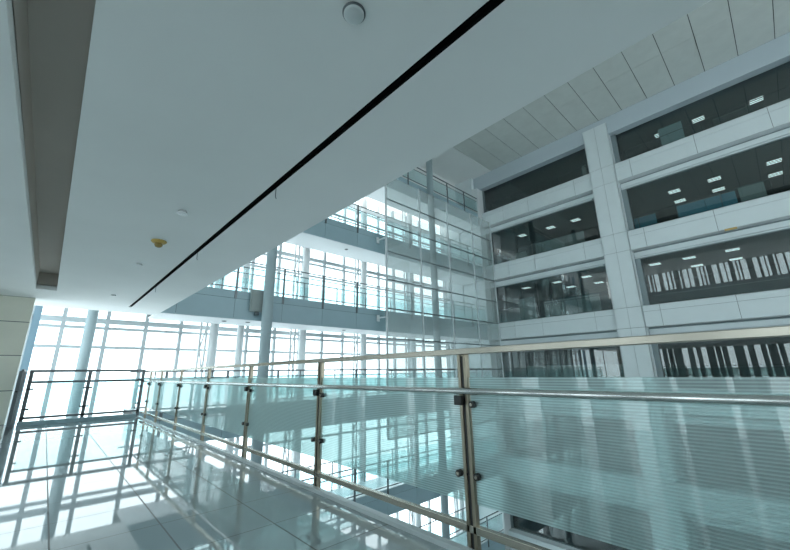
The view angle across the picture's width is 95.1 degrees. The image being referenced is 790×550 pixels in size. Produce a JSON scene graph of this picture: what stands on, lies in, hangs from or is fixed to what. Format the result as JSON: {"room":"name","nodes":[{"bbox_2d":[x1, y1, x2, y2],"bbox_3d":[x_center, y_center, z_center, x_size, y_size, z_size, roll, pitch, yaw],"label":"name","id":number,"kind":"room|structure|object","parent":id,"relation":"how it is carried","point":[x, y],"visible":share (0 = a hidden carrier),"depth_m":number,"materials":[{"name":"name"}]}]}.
{"room":"office building atrium","nodes":[
{"label":"office building atrium","id":0,"kind":"room"},
{"bbox_2d":[0,295,35,424],"bbox_3d":[-10.391,1.833,8.001,2.980,3.050,0.160,13,-20,-41],"label":"wall","id":1,"kind":"structure","parent":0,"point":[15,311],"depth_m":8.89,"materials":[{"name":"beige stone"}]},
{"bbox_2d":[13,306,42,426],"bbox_3d":[-11.764,4.476,11.096,0.180,24.800,0.250,13,-20,-41],"label":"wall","id":2,"kind":"structure","parent":0,"point":[35,322],"depth_m":11.63,"materials":[{"name":"blue"}]},
{"bbox_2d":[0,417,447,549],"bbox_3d":[-0.198,0.980,-1.181,5.475,0.400,27.000,13,-20,-41],"label":"floor","id":3,"kind":"structure","parent":0,"point":[133,483],"depth_m":3.11,"materials":[{"name":"tile"}]},
{"bbox_2d":[4,369,25,434],"bbox_3d":[-8.100,2.662,7.738,0.060,1.240,1.800,13,-20,-41],"label":"glass railing","id":4,"kind":"object","parent":3,"relation":"on","point":[21,377],"visible":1,"depth_m":7.25,"materials":[{"name":"glass"}]},
{"bbox_2d":[16,414,135,425],"bbox_3d":[-7.824,3.745,8.975,2.260,0.385,0.100,13,-20,-41],"label":"trim","id":5,"kind":"structure","parent":3,"relation":"on","point":[26,423],"depth_m":8.88,"materials":[{"name":"grey metal"}]},
{"bbox_2d":[18,369,145,421],"bbox_3d":[-7.849,3.109,9.228,2.326,1.345,0.106,13,-20,-41],"label":"glass railing","id":6,"kind":"object","parent":3,"relation":"on","point":[28,388],"visible":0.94,"depth_m":9.19,"materials":[{"name":"silver metal"}]},
{"bbox_2d":[136,415,473,549],"bbox_3d":[2.013,1.273,0.485,0.060,0.230,26.450,13,-20,-41],"label":"trim","id":7,"kind":"structure","parent":3,"relation":"attached to","point":[448,544],"depth_m":2.98,"materials":[{"name":"metal"}]},
{"bbox_2d":[140,325,789,549],"bbox_3d":[0.476,1.184,2.269,0.111,1.420,21.719,13,-20,-41],"label":"glass railing","id":8,"kind":"object","parent":7,"relation":"attached to","point":[381,427],"visible":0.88,"depth_m":2.17,"materials":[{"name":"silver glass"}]},
{"bbox_2d":[0,0,710,314],"bbox_3d":[-0.579,-2.537,0.447,5.900,1.150,28.400,13,-20,-41],"label":"ceiling","id":9,"kind":"structure","parent":0,"point":[198,108],"depth_m":2.84,"materials":[{"name":"white paint"}]},
{"bbox_2d":[12,0,95,286],"bbox_3d":[0.541,-2.484,-0.459,0.400,0.340,25.620,13,-20,-41],"label":"ceiling recess","id":10,"kind":"structure","parent":9,"relation":"attached to","point":[53,37],"depth_m":3.22,"materials":[{"name":"paint"}]},
{"bbox_2d":[151,239,166,247],"bbox_3d":[-3.609,-0.471,5.520,0.210,0.105,0.210,13,-20,-41],"label":"smoke detector","id":11,"kind":"object","parent":9,"relation":"attached to","point":[158,243],"visible":1,"depth_m":5.48,"materials":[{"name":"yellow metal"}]},
{"bbox_2d":[177,210,187,215],"bbox_3d":[-2.676,-0.783,4.551,0.124,0.036,0.124,13,-20,-41],"label":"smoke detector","id":12,"kind":"object","parent":9,"relation":"attached to","point":[180,212],"visible":1,"depth_m":4.53,"materials":[{"name":"white plastic"}]},
{"bbox_2d":[130,0,504,306],"bbox_3d":[1.358,-1.822,1.224,0.068,0.108,27.140,13,-20,-41],"label":"ceiling vent","id":13,"kind":"object","parent":9,"relation":"in","point":[490,5],"visible":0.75,"depth_m":2.83,"materials":[{"name":"black metal"}]},
{"bbox_2d":[342,1,364,24],"bbox_3d":[-0.236,-1.494,2.074,0.132,0.027,0.132,13,-20,-41],"label":"ceiling speaker","id":14,"kind":"object","parent":9,"relation":"attached to","point":[353,12],"visible":1,"depth_m":2.06,"materials":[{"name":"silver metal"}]},
{"bbox_2d":[401,166,455,202],"bbox_3d":[-1.397,-6.957,23.492,21.900,3.800,0.220,13,-20,-41],"label":"wall","id":15,"kind":"structure","parent":0,"point":[414,175],"depth_m":27.68,"materials":[{"name":"clear glass"}]},
{"bbox_2d":[457,178,497,529],"bbox_3d":[6.009,6.257,25.700,0.850,28.400,1.500,13,-20,-41],"label":"wall","id":16,"kind":"structure","parent":0,"point":[466,186],"depth_m":26.08,"materials":[{"name":"white metal"}]},
{"bbox_2d":[441,185,538,532],"bbox_3d":[7.608,7.189,29.255,8.400,28.400,1.900,13,-20,-41],"label":"wall","id":17,"kind":"structure","parent":0,"point":[514,365],"depth_m":29.20,"materials":[{"name":"white metal"}]},
{"bbox_2d":[32,200,458,531],"bbox_3d":[-3.954,6.462,19.129,23.950,24.900,0.190,13,-20,-41],"label":"window","id":18,"kind":"structure","parent":17,"relation":"in","point":[63,319],"depth_m":18.17,"materials":[{"name":"grey metal"}]},
{"bbox_2d":[123,393,492,440],"bbox_3d":[-1.386,6.557,18.100,19.800,1.100,1.800,13,-20,-41],"label":"footbridge","id":19,"kind":"object","parent":17,"relation":"attached to","point":[223,434],"visible":0.13,"depth_m":12.18,"materials":[{"name":"grey"}]},
{"bbox_2d":[130,369,455,386],"bbox_3d":[-1.886,5.627,19.099,20.080,1.230,0.085,13,-20,-41],"label":"glass railing","id":20,"kind":"object","parent":19,"relation":"on","point":[407,369],"visible":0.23,"depth_m":16.84,"materials":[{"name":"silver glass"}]},
{"bbox_2d":[133,368,490,420],"bbox_3d":[-0.680,5.431,17.829,20.100,1.550,0.095,13,-20,-41],"label":"glass railing","id":21,"kind":"object","parent":19,"relation":"attached to","point":[167,372],"visible":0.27,"depth_m":14.99,"materials":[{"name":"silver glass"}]},
{"bbox_2d":[148,287,487,341],"bbox_3d":[-1.357,2.523,19.279,19.540,1.100,1.800,13,-20,-41],"label":"walkway","id":22,"kind":"object","parent":17,"relation":"attached to","point":[212,305],"visible":0.73,"depth_m":16.17,"materials":[{"name":"grey"}]},
{"bbox_2d":[249,289,263,315],"bbox_3d":[-5.447,1.082,14.259,0.500,1.000,0.190,13,-20,-41],"label":"wall speaker","id":23,"kind":"object","parent":22,"relation":"attached to","point":[256,296],"visible":0.8,"depth_m":14.17,"materials":[{"name":"grey plastic"}]},
{"bbox_2d":[252,293,262,310],"bbox_3d":[-5.385,1.055,14.198,0.420,0.680,0.009,13,-20,-41],"label":"grille","id":24,"kind":"object","parent":23,"relation":"attached to","point":[257,298],"depth_m":14.18,"materials":[{"name":"grey metal"}]},
{"bbox_2d":[221,271,464,319],"bbox_3d":[-1.857,1.594,20.278,19.820,1.230,0.085,13,-20,-41],"label":"glass railing","id":25,"kind":"object","parent":22,"relation":"on","point":[233,271],"visible":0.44,"depth_m":19.28,"materials":[{"name":"silver metal"}]},
{"bbox_2d":[212,262,485,326],"bbox_3d":[-0.651,1.398,19.007,19.840,1.550,0.095,13,-20,-41],"label":"glass railing","id":26,"kind":"object","parent":22,"relation":"attached to","point":[236,287],"visible":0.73,"depth_m":16.93,"materials":[{"name":"silver metal"}]},
{"bbox_2d":[284,218,482,285],"bbox_3d":[-1.423,-1.532,20.371,19.540,1.100,1.800,13,-20,-41],"label":"walkway","id":27,"kind":"object","parent":17,"relation":"attached to","point":[333,236],"visible":0.48,"depth_m":20.03,"materials":[{"name":"grey"}]},
{"bbox_2d":[334,214,461,256],"bbox_3d":[-1.923,-2.461,21.370,19.820,1.230,0.085,13,-20,-41],"label":"glass railing","id":28,"kind":"object","parent":27,"relation":"on","point":[334,214],"visible":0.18,"depth_m":22.86,"materials":[{"name":"silver metal"}]},
{"bbox_2d":[325,203,481,266],"bbox_3d":[-0.717,-2.657,20.100,19.840,1.550,0.095,13,-20,-41],"label":"glass railing","id":29,"kind":"object","parent":27,"relation":"attached to","point":[358,206],"visible":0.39,"depth_m":21.35,"materials":[{"name":"silver metal"}]},
{"bbox_2d":[329,453,498,514],"bbox_3d":[-2.084,10.438,16.317,21.890,1.100,1.800,13,-20,-41],"label":"footbridge","id":30,"kind":"object","parent":17,"relation":"attached to","point":[403,491],"visible":0.17,"depth_m":17.48,"materials":[{"name":"grey"}]},
{"bbox_2d":[281,436,459,490],"bbox_3d":[-2.551,9.516,17.346,22.080,1.230,0.085,13,-20,-41],"label":"glass railing","id":31,"kind":"object","parent":30,"relation":"on","point":[456,436],"visible":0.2,"depth_m":16.83,"materials":[{"name":"silver metal"}]},
{"bbox_2d":[301,436,496,501],"bbox_3d":[-1.379,9.312,16.046,22.190,1.550,0.095,13,-20,-41],"label":"glass railing","id":32,"kind":"object","parent":30,"relation":"attached to","point":[355,473],"visible":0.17,"depth_m":15.81,"materials":[{"name":"silver metal"}]},
{"bbox_2d":[365,177,478,233],"bbox_3d":[-1.489,-5.586,21.464,19.540,1.100,1.800,13,-20,-41],"label":"footbridge","id":33,"kind":"object","parent":17,"relation":"attached to","point":[398,190],"visible":0.34,"depth_m":23.97,"materials":[{"name":"grey"}]},
{"bbox_2d":[403,167,476,211],"bbox_3d":[-0.783,-6.712,21.192,19.840,1.550,0.095,13,-20,-41],"label":"glass railing","id":34,"kind":"object","parent":33,"relation":"attached to","point":[407,177],"visible":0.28,"depth_m":25.21,"materials":[{"name":"silver metal"}]},
{"bbox_2d":[450,524,504,549],"bbox_3d":[-2.018,14.493,15.224,21.890,1.100,1.800,13,-20,-41],"label":"footbridge","id":35,"kind":"object","parent":17,"relation":"attached to","point":[461,539],"visible":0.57,"depth_m":21.13,"materials":[{"name":"grey"}]},
{"bbox_2d":[419,507,465,531],"bbox_3d":[-2.485,13.571,16.253,22.080,1.230,0.085,13,-20,-41],"label":"glass railing","id":36,"kind":"object","parent":35,"relation":"on","point":[464,507],"visible":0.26,"depth_m":21.73,"materials":[{"name":"silver metal"}]},
{"bbox_2d":[450,509,503,546],"bbox_3d":[-1.312,13.367,14.953,22.190,1.550,0.095,13,-20,-41],"label":"glass railing","id":37,"kind":"object","parent":35,"relation":"attached to","point":[487,520],"visible":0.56,"depth_m":20.83,"materials":[{"name":"glass"}]},
{"bbox_2d":[420,0,789,184],"bbox_3d":[8.207,-11.796,14.152,33.800,0.420,32.000,13,-20,-41],"label":"ceiling","id":38,"kind":"structure","parent":0,"point":[716,32],"depth_m":19.06,"materials":[{"name":"grey paint"}]},
{"bbox_2d":[471,32,789,549],"bbox_3d":[16.267,4.004,14.962,1.020,29.960,28.504,13,-20,-41],"label":"wall","id":39,"kind":"structure","parent":0,"point":[617,248],"depth_m":19.37,"materials":[{"name":"white metal"}]},
{"bbox_2d":[482,191,485,212],"bbox_3d":[9.581,-6.363,25.440,0.220,2.080,7.800,13,-20,-41],"label":"window","id":40,"kind":"structure","parent":39,"relation":"in","point":[483,192],"depth_m":28.16,"materials":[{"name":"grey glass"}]},
{"bbox_2d":[486,235,490,265],"bbox_3d":[9.643,-2.569,24.418,0.220,2.620,7.800,13,-20,-41],"label":"window","id":41,"kind":"structure","parent":39,"relation":"in","point":[487,236],"depth_m":27.11,"materials":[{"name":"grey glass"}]},
{"bbox_2d":[490,289,495,322],"bbox_3d":[9.709,1.486,23.326,0.220,2.620,7.800,13,-20,-41],"label":"window","id":42,"kind":"structure","parent":39,"relation":"in","point":[492,293],"depth_m":26.01,"materials":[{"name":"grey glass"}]},
{"bbox_2d":[507,481,584,549],"bbox_3d":[9.908,13.651,20.048,0.220,2.620,7.800,13,-20,-41],"label":"window","id":43,"kind":"structure","parent":39,"relation":"in","point":[511,516],"depth_m":21.96,"materials":[{"name":"grey metal"}]},
{"bbox_2d":[496,353,621,388],"bbox_3d":[9.775,5.541,22.233,0.220,2.620,7.800,13,-20,-41],"label":"window","id":44,"kind":"structure","parent":39,"relation":"in","point":[497,354],"depth_m":24.90,"materials":[{"name":"grey metal"}]},
{"bbox_2d":[501,411,641,475],"bbox_3d":[9.841,9.596,21.140,0.220,2.620,7.800,13,-20,-41],"label":"window","id":45,"kind":"structure","parent":39,"relation":"in","point":[501,411],"depth_m":21.78,"materials":[{"name":"grey metal"}]},
{"bbox_2d":[610,134,620,162],"bbox_3d":[15.867,-8.215,18.947,0.220,2.080,7.950,13,-20,-41],"label":"window","id":46,"kind":"structure","parent":39,"relation":"in","point":[613,137],"depth_m":21.60,"materials":[{"name":"glass"}]},
{"bbox_2d":[621,189,634,230],"bbox_3d":[15.929,-4.421,17.925,0.220,2.620,7.950,13,-20,-41],"label":"window","id":47,"kind":"structure","parent":39,"relation":"in","point":[625,197],"depth_m":20.57,"materials":[{"name":"grey metal"}]},
{"bbox_2d":[635,259,649,304],"bbox_3d":[15.995,-0.366,16.833,0.220,2.620,7.950,13,-20,-41],"label":"window","id":48,"kind":"structure","parent":39,"relation":"in","point":[643,288],"depth_m":19.46,"materials":[{"name":"grey glass"}]},
{"bbox_2d":[687,521,698,549],"bbox_3d":[16.193,11.799,13.555,0.220,2.620,7.950,13,-20,-41],"label":"window","id":49,"kind":"structure","parent":39,"relation":"in","point":[689,521],"depth_m":16.38,"materials":[{"name":"glass"}]},
{"bbox_2d":[651,344,788,391],"bbox_3d":[16.061,3.689,15.740,0.220,2.620,7.950,13,-20,-41],"label":"window","id":50,"kind":"structure","parent":39,"relation":"in","point":[657,358],"depth_m":18.35,"materials":[{"name":"grey metal"}]},
{"bbox_2d":[667,423,789,499],"bbox_3d":[16.127,7.744,14.648,0.220,2.620,7.950,13,-20,-41],"label":"window","id":51,"kind":"structure","parent":39,"relation":"in","point":[667,423],"depth_m":17.08,"materials":[{"name":"grey metal"}]},
{"bbox_2d":[485,61,789,210],"bbox_3d":[18.584,-9.197,21.965,7.420,0.900,29.900,13,-20,-41],"label":"ceiling","id":52,"kind":"structure","parent":0,"point":[777,78],"depth_m":21.71,"materials":[{"name":"grey paint"}]},
{"bbox_2d":[691,115,705,124],"bbox_3d":[17.546,-8.979,20.911,0.600,0.035,0.600,13,-20,-41],"label":"recessed light","id":53,"kind":"object","parent":52,"relation":"in","point":[702,117],"visible":0.8,"depth_m":20.87,"materials":[{"name":"white plastic"}]},
{"bbox_2d":[748,94,763,104],"bbox_3d":[19.459,-9.397,19.473,0.600,0.035,0.600,13,-20,-41],"label":"recessed light","id":54,"kind":"object","parent":52,"relation":"in","point":[762,98],"visible":0.75,"depth_m":19.45,"materials":[{"name":"white plastic"}]},
{"bbox_2d":[488,137,789,259],"bbox_3d":[18.650,-5.200,20.888,7.420,0.380,29.900,13,-20,-41],"label":"ceiling","id":55,"kind":"structure","parent":0,"point":[748,167],"depth_m":21.48,"materials":[{"name":"grey paint"}]},
{"bbox_2d":[545,225,556,229],"bbox_3d":[11.282,-3.434,26.195,0.600,0.035,0.600,13,-20,-41],"label":"recessed light","id":56,"kind":"object","parent":55,"relation":"in","point":[552,226],"visible":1,"depth_m":26.14,"materials":[{"name":"white plastic"}]},
{"bbox_2d":[570,217,581,222],"bbox_3d":[12.481,-3.787,24.956,0.600,0.035,0.600,13,-20,-41],"label":"recessed light","id":57,"kind":"object","parent":55,"relation":"in","point":[578,218],"visible":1,"depth_m":24.96,"materials":[{"name":"white plastic"}]},
{"bbox_2d":[667,188,681,194],"bbox_3d":[16.323,-4.881,21.130,0.600,0.035,0.600,13,-20,-41],"label":"recessed light","id":58,"kind":"object","parent":55,"relation":"in","point":[677,190],"visible":1,"depth_m":21.10,"materials":[{"name":"white plastic"}]},
{"bbox_2d":[673,198,686,203],"bbox_3d":[17.619,-4.576,22.341,0.600,0.035,0.600,13,-20,-41],"label":"recessed light","id":59,"kind":"object","parent":55,"relation":"in","point":[682,199],"visible":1,"depth_m":22.27,"materials":[{"name":"white plastic"}]},
{"bbox_2d":[706,175,721,182],"bbox_3d":[17.520,-5.249,19.836,0.600,0.035,0.600,13,-20,-41],"label":"recessed light","id":60,"kind":"object","parent":55,"relation":"in","point":[713,179],"visible":1,"depth_m":19.82,"materials":[{"name":"white plastic"}]},
{"bbox_2d":[711,186,725,192],"bbox_3d":[18.786,-4.958,20.994,0.600,0.035,0.600,13,-20,-41],"label":"recessed light","id":61,"kind":"object","parent":55,"relation":"in","point":[722,188],"visible":1,"depth_m":20.95,"materials":[{"name":"white plastic"}]},
{"bbox_2d":[765,157,782,166],"bbox_3d":[19.123,-5.706,18.237,0.600,0.035,0.600,13,-20,-41],"label":"recessed light","id":62,"kind":"object","parent":55,"relation":"in","point":[778,160],"visible":1,"depth_m":18.19,"materials":[{"name":"white plastic"}]},
{"bbox_2d":[767,170,783,177],"bbox_3d":[20.440,-5.407,19.427,0.600,0.035,0.600,13,-20,-41],"label":"recessed light","id":63,"kind":"object","parent":55,"relation":"in","point":[781,172],"visible":1,"depth_m":19.41,"materials":[{"name":"white plastic"}]},
{"bbox_2d":[493,230,789,303],"bbox_3d":[18.716,-1.145,19.795,7.420,0.380,29.900,13,-20,-41],"label":"ceiling","id":64,"kind":"structure","parent":0,"point":[772,248],"depth_m":21.58,"materials":[{"name":"grey paint"}]},
{"bbox_2d":[648,262,661,265],"bbox_3d":[14.907,-0.619,20.718,0.600,0.035,0.600,13,-20,-41],"label":"recessed light","id":65,"kind":"object","parent":64,"relation":"in","point":[656,263],"visible":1,"depth_m":20.70,"materials":[{"name":"white plastic"}]},
{"bbox_2d":[682,255,696,259],"bbox_3d":[15.970,-0.932,19.619,0.600,0.035,0.600,13,-20,-41],"label":"recessed light","id":66,"kind":"object","parent":64,"relation":"in","point":[693,256],"visible":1,"depth_m":19.53,"materials":[{"name":"white plastic"}]},
{"bbox_2d":[690,263,704,267],"bbox_3d":[17.660,-0.551,21.133,0.600,0.035,0.600,13,-20,-41],"label":"recessed light","id":67,"kind":"object","parent":64,"relation":"in","point":[701,264],"visible":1,"depth_m":21.07,"materials":[{"name":"white plastic"}]},
{"bbox_2d":[724,247,740,252],"bbox_3d":[17.163,-1.283,18.388,0.600,0.035,0.600,13,-20,-41],"label":"recessed light","id":68,"kind":"object","parent":64,"relation":"in","point":[735,248],"visible":1,"depth_m":18.31,"materials":[{"name":"white plastic"}]},
{"bbox_2d":[728,256,743,260],"bbox_3d":[18.811,-0.891,19.943,0.600,0.035,0.600,13,-20,-41],"label":"recessed light","id":69,"kind":"object","parent":64,"relation":"in","point":[741,257],"visible":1,"depth_m":19.86,"materials":[{"name":"white plastic"}]},
{"bbox_2d":[512,493,781,549],"bbox_3d":[18.961,14.310,15.624,7.440,1.200,29.900,13,-20,-41],"label":"floor","id":70,"kind":"structure","parent":0,"point":[563,536],"depth_m":21.83,"materials":[{"name":"grey"}]},
{"bbox_2d":[505,384,789,389],"bbox_3d":[18.828,6.200,17.809,7.440,1.200,29.900,13,-20,-41],"label":"floor","id":71,"kind":"structure","parent":0,"point":[785,388],"depth_m":19.16,"materials":[{"name":"grey"}]},
{"bbox_2d":[527,364,625,386],"bbox_3d":[11.060,6.277,22.486,0.080,1.330,5.900,13,-20,-41],"label":"wall","id":72,"kind":"structure","parent":71,"relation":"on","point":[590,370],"depth_m":22.18,"materials":[{"name":"grey paint"}]},
{"bbox_2d":[507,436,789,496],"bbox_3d":[18.895,10.255,16.717,7.440,1.200,29.900,13,-20,-41],"label":"floor","id":73,"kind":"structure","parent":0,"point":[534,436],"depth_m":20.46,"materials":[{"name":"grey"}]},
{"bbox_2d":[524,337,781,351],"bbox_3d":[18.782,2.910,18.703,7.420,0.380,29.900,13,-20,-41],"label":"ceiling","id":74,"kind":"structure","parent":0,"point":[776,337],"depth_m":23.43,"materials":[{"name":"grey paint"}]},
{"bbox_2d":[524,262,789,547],"bbox_3d":[21.589,4.711,20.907,0.200,28.400,29.900,13,-20,-41],"label":"wall","id":75,"kind":"structure","parent":0,"point":[766,357],"depth_m":22.77,"materials":[{"name":"grey"}]},
{"bbox_3d":[8.728,15.931,6.605,33.800,0.300,31.800,13,-20,-41],"label":"floor","id":76,"kind":"structure","parent":0,"visible":0},
{"bbox_2d":[65,310,98,418],"bbox_3d":[-10.723,4.704,12.004,0.358,24.800,0.358,13,-20,-41],"label":"column","id":77,"kind":"structure","parent":76,"relation":"on","point":[77,389],"depth_m":12.37,"materials":[{"name":"grey paint"}]},
{"bbox_2d":[194,284,212,376],"bbox_3d":[-8.039,5.334,14.494,0.320,24.805,0.090,13,-20,-41],"label":"truss","id":78,"kind":"object","parent":76,"relation":"on","point":[198,357],"visible":0.19,"depth_m":15.09,"materials":[{"name":"white metal"}]},
{"bbox_2d":[204,276,224,442],"bbox_3d":[-7.716,5.387,14.721,0.403,24.800,0.403,13,-20,-41],"label":"column","id":79,"kind":"structure","parent":76,"relation":"on","point":[214,328],"depth_m":15.26,"materials":[{"name":"white"}]},
{"bbox_2d":[226,263,250,452],"bbox_3d":[-6.896,5.573,15.461,0.336,24.800,0.336,13,-20,-41],"label":"column","id":80,"kind":"structure","parent":76,"relation":"on","point":[245,278],"depth_m":16.04,"materials":[{"name":"white"}]},
{"bbox_2d":[250,246,277,464],"bbox_3d":[-4.950,3.203,13.645,0.448,28.370,0.448,13,-20,-41],"label":"steel column","id":81,"kind":"structure","parent":76,"relation":"on","point":[271,259],"depth_m":13.86,"materials":[{"name":"grey metal"}]},
{"bbox_2d":[282,245,300,474],"bbox_3d":[-5.038,6.015,17.204,0.320,24.805,0.090,13,-20,-41],"label":"truss","id":82,"kind":"object","parent":76,"relation":"on","point":[298,258],"visible":0.35,"depth_m":17.96,"materials":[{"name":"white metal"}]},
{"bbox_2d":[292,247,309,479],"bbox_3d":[-4.628,6.088,17.510,0.403,24.800,0.403,13,-20,-41],"label":"column","id":83,"kind":"structure","parent":76,"relation":"on","point":[306,253],"depth_m":18.15,"materials":[{"name":"white"}]},
{"bbox_2d":[351,200,359,482],"bbox_3d":[-2.185,6.663,19.782,0.320,24.805,0.090,13,-20,-41],"label":"truss","id":84,"kind":"object","parent":76,"relation":"on","point":[356,274],"visible":0.3,"depth_m":21.16,"materials":[{"name":"white metal"}]},
{"bbox_2d":[359,197,366,482],"bbox_3d":[-1.774,6.736,20.088,0.403,24.800,0.403,13,-20,-41],"label":"column","id":85,"kind":"structure","parent":76,"relation":"on","point":[363,338],"depth_m":21.41,"materials":[{"name":"white metal"}]},
{"bbox_2d":[402,211,412,524],"bbox_3d":[0.815,7.345,22.492,0.320,24.805,0.090,13,-20,-41],"label":"truss","id":86,"kind":"object","parent":76,"relation":"on","point":[403,224],"visible":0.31,"depth_m":23.96,"materials":[{"name":"white metal"}]},
{"bbox_2d":[407,213,420,526],"bbox_3d":[1.226,7.418,22.799,0.403,24.800,0.403,13,-20,-41],"label":"column","id":87,"kind":"structure","parent":76,"relation":"on","point":[409,216],"depth_m":24.10,"materials":[{"name":"white metal"}]},
{"bbox_2d":[426,159,449,539],"bbox_3d":[2.419,4.876,20.302,0.448,28.370,0.448,13,-20,-41],"label":"steel column","id":88,"kind":"structure","parent":76,"relation":"on","point":[429,173],"depth_m":20.91,"materials":[{"name":"grey metal"}]},
{"bbox_2d":[376,185,507,431],"bbox_3d":[3.100,1.870,21.797,10.375,13.588,0.750,13,-20,-41],"label":"glass screen","id":89,"kind":"object","parent":88,"relation":"attached to","point":[386,198],"visible":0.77,"depth_m":20.78,"materials":[{"name":"grey"}]},
{"bbox_2d":[440,226,458,534],"bbox_3d":[3.816,8.026,25.203,0.320,24.805,0.090,13,-20,-41],"label":"truss","id":90,"kind":"object","parent":76,"relation":"on","point":[441,241],"visible":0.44,"depth_m":25.67,"materials":[{"name":"white metal"}]},
{"bbox_2d":[444,228,464,531],"bbox_3d":[4.226,8.099,25.509,0.403,24.800,0.403,13,-20,-41],"label":"column","id":91,"kind":"structure","parent":76,"relation":"on","point":[461,503],"depth_m":25.85,"materials":[{"name":"white metal"}]},
{"bbox_3d":[18.762,2.145,18.902,7.440,1.200,29.900,13,-20,-41],"label":"floor","id":92,"kind":"structure","parent":0,"visible":0},
{"bbox_2d":[498,294,610,318],"bbox_3d":[10.000,2.317,23.370,0.040,1.070,7.600,13,-20,-41],"label":"guard rail","id":93,"kind":"object","parent":92,"relation":"on","point":[603,294],"visible":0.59,"depth_m":23.04,"materials":[{"name":"silver metal"}]},
{"bbox_2d":[518,293,601,319],"bbox_3d":[10.718,2.085,23.919,0.080,1.780,5.300,13,-20,-41],"label":"wall","id":94,"kind":"structure","parent":92,"relation":"on","point":[590,304],"depth_m":23.61,"materials":[{"name":"glass"}]},
{"bbox_2d":[654,277,789,303],"bbox_3d":[17.107,0.764,17.480,0.080,0.780,7.600,13,-20,-41],"label":"wall","id":95,"kind":"structure","parent":92,"relation":"on","point":[773,284],"depth_m":18.07,"materials":[{"name":"grey paint"}]},
{"bbox_3d":[18.696,-1.909,19.994,7.440,1.200,29.900,13,-20,-41],"label":"floor","id":96,"kind":"structure","parent":0,"visible":0},
{"bbox_2d":[495,226,597,263],"bbox_3d":[9.934,-1.738,24.462,0.040,1.070,7.600,13,-20,-41],"label":"guard rail","id":97,"kind":"object","parent":96,"relation":"on","point":[597,226],"visible":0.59,"depth_m":24.11,"materials":[{"name":"silver metal"}]},
{"bbox_2d":[515,231,584,258],"bbox_3d":[10.588,-1.733,25.023,0.080,1.330,4.900,13,-20,-41],"label":"wall","id":98,"kind":"structure","parent":96,"relation":"on","point":[578,237],"depth_m":24.59,"materials":[{"name":"grey paint"}]},
{"bbox_2d":[634,190,737,228],"bbox_3d":[15.698,-3.214,19.738,0.080,1.280,4.500,13,-20,-41],"label":"wall","id":99,"kind":"structure","parent":96,"relation":"on","point":[728,198],"depth_m":19.28,"materials":[{"name":"blue"}]},
{"bbox_2d":[633,174,788,226],"bbox_3d":[16.236,-3.595,17.952,0.040,1.070,7.700,13,-20,-41],"label":"guard rail","id":100,"kind":"object","parent":96,"relation":"on","point":[786,174],"visible":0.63,"depth_m":18.07,"materials":[{"name":"silver metal"}]},
{"bbox_2d":[738,181,767,201],"bbox_3d":[17.623,-3.829,17.762,0.080,1.380,0.950,13,-20,-41],"label":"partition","id":101,"kind":"object","parent":96,"relation":"on","point":[757,190],"visible":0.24,"depth_m":17.80,"materials":[{"name":"grey glass"}]},
{"bbox_3d":[18.630,-5.964,21.087,7.440,1.200,29.900,13,-20,-41],"label":"floor","id":102,"kind":"structure","parent":0,"visible":0},
{"bbox_2d":[490,165,587,209],"bbox_3d":[9.867,-5.793,25.555,0.040,1.070,7.600,13,-20,-41],"label":"guard rail","id":103,"kind":"object","parent":102,"relation":"on","point":[586,165],"visible":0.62,"depth_m":25.42,"materials":[{"name":"silver metal"}]},
{"bbox_2d":[581,165,586,175],"bbox_3d":[12.520,-6.535,23.788,0.100,1.500,0.260,13,-20,-41],"label":"post box","id":104,"kind":"object","parent":102,"relation":"on","point":[584,169],"visible":0.36,"depth_m":23.85,"materials":[{"name":"grey metal"}]},
{"bbox_2d":[658,120,684,145],"bbox_3d":[15.608,-7.657,20.349,0.080,1.780,1.100,13,-20,-41],"label":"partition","id":105,"kind":"object","parent":102,"relation":"on","point":[679,134],"visible":0.55,"depth_m":20.40,"materials":[{"name":"grey"}]},
{"bbox_2d":[620,86,789,158],"bbox_3d":[16.170,-7.650,19.044,0.040,1.070,7.700,13,-20,-41],"label":"guard rail","id":106,"kind":"object","parent":102,"relation":"on","point":[788,86],"visible":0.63,"depth_m":18.97,"materials":[{"name":"silver metal"}]},
{"bbox_2d":[712,100,764,125],"bbox_3d":[18.069,-7.955,18.910,0.080,1.530,2.000,13,-20,-41],"label":"wall","id":107,"kind":"structure","parent":102,"relation":"on","point":[756,106],"depth_m":19.01,"materials":[{"name":"grey"}]},
{"bbox_3d":[-11.106,2.452,10.543,0.300,28.400,4.640,13,-20,-41],"label":"wall","id":108,"kind":"structure","parent":0,"visible":0},
{"bbox_2d":[4,305,34,424],"bbox_3d":[-10.937,2.485,10.484,0.080,5.300,4.340,13,-20,-41],"label":"window","id":109,"kind":"structure","parent":108,"relation":"in","point":[34,305],"depth_m":11.37,"materials":[{"name":"grey"}]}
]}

